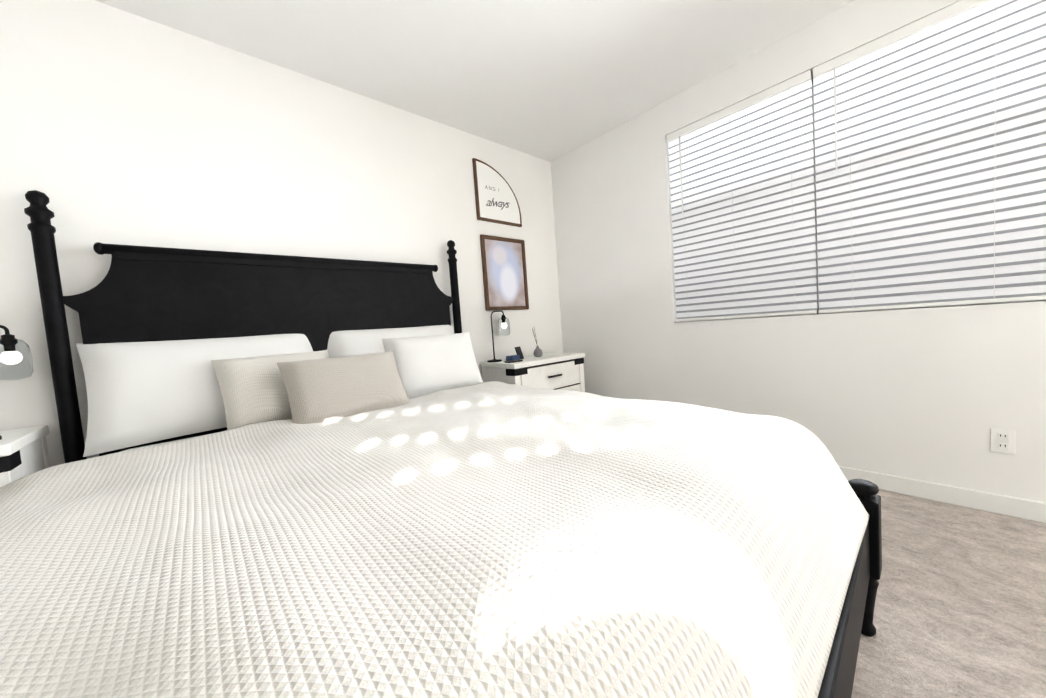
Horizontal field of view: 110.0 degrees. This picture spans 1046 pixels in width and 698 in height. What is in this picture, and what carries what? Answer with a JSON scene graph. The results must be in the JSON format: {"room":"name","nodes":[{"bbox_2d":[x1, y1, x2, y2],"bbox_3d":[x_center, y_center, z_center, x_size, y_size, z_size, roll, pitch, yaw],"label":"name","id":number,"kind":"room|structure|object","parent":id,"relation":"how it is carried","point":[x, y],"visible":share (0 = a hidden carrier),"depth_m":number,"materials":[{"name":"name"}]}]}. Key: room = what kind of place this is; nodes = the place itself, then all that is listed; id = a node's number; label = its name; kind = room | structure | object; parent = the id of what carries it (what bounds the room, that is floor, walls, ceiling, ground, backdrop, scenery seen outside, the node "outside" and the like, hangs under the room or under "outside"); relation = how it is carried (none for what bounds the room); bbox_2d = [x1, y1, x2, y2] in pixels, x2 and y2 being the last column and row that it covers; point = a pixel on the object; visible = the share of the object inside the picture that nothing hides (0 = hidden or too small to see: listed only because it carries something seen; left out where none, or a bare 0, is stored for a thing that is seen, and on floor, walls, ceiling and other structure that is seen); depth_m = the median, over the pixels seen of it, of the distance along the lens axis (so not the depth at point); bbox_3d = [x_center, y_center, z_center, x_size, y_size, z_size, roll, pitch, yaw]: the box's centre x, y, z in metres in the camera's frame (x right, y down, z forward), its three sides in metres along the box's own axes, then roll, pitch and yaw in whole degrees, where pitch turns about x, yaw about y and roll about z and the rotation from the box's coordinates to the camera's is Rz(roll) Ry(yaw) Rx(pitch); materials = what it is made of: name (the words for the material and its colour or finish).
{"room":"bedroom","nodes":[
{"label":"bedroom","id":0,"kind":"room"},
{"bbox_2d":[0,0,562,466],"bbox_3d":[-1.337,-0.329,2.335,4.760,2.700,0.140,-7,5,-42],"label":"wall","id":1,"kind":"structure","parent":0,"point":[120,126],"depth_m":1.94,"materials":[{"name":"paint"}]},
{"bbox_2d":[472,158,521,226],"bbox_3d":[-0.215,-1.361,3.227,0.490,0.500,0.026,-7,5,-42],"label":"sign","id":2,"kind":"object","parent":1,"relation":"attached to","point":[496,199],"visible":1,"depth_m":3.18,"materials":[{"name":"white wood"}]},
{"bbox_2d":[480,234,528,310],"bbox_3d":[-0.154,-0.671,3.277,0.490,0.640,0.028,-7,5,-42],"label":"photo","id":3,"kind":"object","parent":1,"relation":"attached to","point":[504,273],"visible":1,"depth_m":3.26,"materials":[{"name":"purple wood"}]},
{"bbox_2d":[95,0,854,161],"bbox_3d":[-0.197,-1.659,-0.302,6.320,0.100,5.600,-7,5,-42],"label":"ceiling","id":4,"kind":"structure","parent":0,"point":[550,80],"depth_m":2.15,"materials":[{"name":"paint"}]},
{"bbox_2d":[551,0,1045,502],"bbox_3d":[2.197,-0.552,1.831,0.140,2.700,5.320,-7,5,-42],"label":"wall","id":5,"kind":"structure","parent":0,"point":[934,396],"depth_m":2.29,"materials":[{"name":"paint"}]},
{"bbox_2d":[674,82,1045,323],"bbox_3d":[1.934,-0.928,2.070,0.144,1.452,2.225,-7,5,-42],"label":"window","id":6,"kind":"structure","parent":5,"relation":"in","point":[913,309],"depth_m":2.21,"materials":[{"name":"white plastic"}]},
{"bbox_2d":[666,0,1045,321],"bbox_3d":[1.907,-0.932,2.046,0.067,1.434,2.213,-7,5,-42],"label":"window blinds","id":7,"kind":"object","parent":6,"relation":"attached to","point":[930,149],"visible":1,"depth_m":1.99,"materials":[{"name":"white plastic"}]},
{"bbox_2d":[838,466,1045,522],"bbox_3d":[2.233,0.752,1.857,0.014,0.095,5.320,-7,5,-42],"label":"baseboard","id":8,"kind":"structure","parent":5,"relation":"attached to","point":[1027,509],"depth_m":1.86,"materials":[{"name":"white"}]},
{"bbox_2d":[990,428,1014,453],"bbox_3d":[2.292,0.440,1.750,0.010,0.115,0.072,-7,5,-42],"label":"electrical outlet","id":9,"kind":"object","parent":5,"relation":"attached to","point":[1002,440],"visible":1,"depth_m":1.75,"materials":[{"name":"white plastic"}]},
{"bbox_2d":[851,490,1045,697],"bbox_3d":[0.571,1.032,0.466,4.660,0.060,5.460,-7,5,-42],"label":"floor","id":10,"kind":"structure","parent":0,"point":[960,607],"depth_m":1.26,"materials":[{"name":"carpet"}]},
{"bbox_2d":[0,425,49,486],"bbox_3d":[-2.175,0.758,1.149,0.844,0.795,0.466,-7,5,-42],"label":"nightstand","id":11,"kind":"object","parent":10,"relation":"on","point":[23,452],"visible":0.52,"depth_m":1.38,"materials":[{"name":"white paint"}]},
{"bbox_2d":[0,325,32,380],"bbox_3d":[-2.064,0.122,1.401,0.242,0.426,0.124,-7,5,-42],"label":"lamp","id":12,"kind":"object","parent":11,"relation":"on","point":[16,361],"visible":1,"depth_m":1.43,"materials":[{"name":"glass"}]},
{"bbox_2d":[0,190,881,697],"bbox_3d":[-0.470,0.135,1.327,2.326,1.772,2.483,-7,5,-42],"label":"bed","id":13,"kind":"object","parent":10,"relation":"on","point":[298,476],"visible":1,"depth_m":0.79,"materials":[{"name":"white fabric"}]},
{"bbox_2d":[480,353,584,391],"bbox_3d":[0.135,0.470,3.212,0.844,0.795,0.466,-7,5,-42],"label":"nightstand","id":14,"kind":"object","parent":10,"relation":"on","point":[559,371],"visible":0.46,"depth_m":3.02,"materials":[{"name":"white paint"}]},
{"bbox_2d":[487,310,509,361],"bbox_3d":[-0.209,-0.112,3.099,0.242,0.426,0.124,-7,5,-42],"label":"lamp","id":15,"kind":"object","parent":14,"relation":"on","point":[503,325],"visible":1,"depth_m":3.10,"materials":[{"name":"glass"}]},
{"bbox_2d":[505,355,522,362],"bbox_3d":[-0.085,0.079,2.963,0.193,0.044,0.174,-7,5,-42],"label":"box","id":16,"kind":"object","parent":14,"relation":"on","point":[512,358],"visible":0.96,"depth_m":2.98,"materials":[{"name":"blue"}]},
{"bbox_2d":[515,346,523,358],"bbox_3d":[-0.041,0.035,3.117,0.065,0.108,0.076,-2,4,34],"label":"phone stand","id":17,"kind":"object","parent":14,"relation":"on","point":[518,350],"visible":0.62,"depth_m":3.11,"materials":[{"name":"black plastic"}]},
{"bbox_2d":[532,328,542,356],"bbox_3d":[0.121,-0.066,3.247,0.095,0.270,0.080,-7,5,-42],"label":"diffuser","id":18,"kind":"object","parent":14,"relation":"on","point":[538,352],"visible":1,"depth_m":3.23,"materials":[{"name":"grey ceramic"}]}
]}

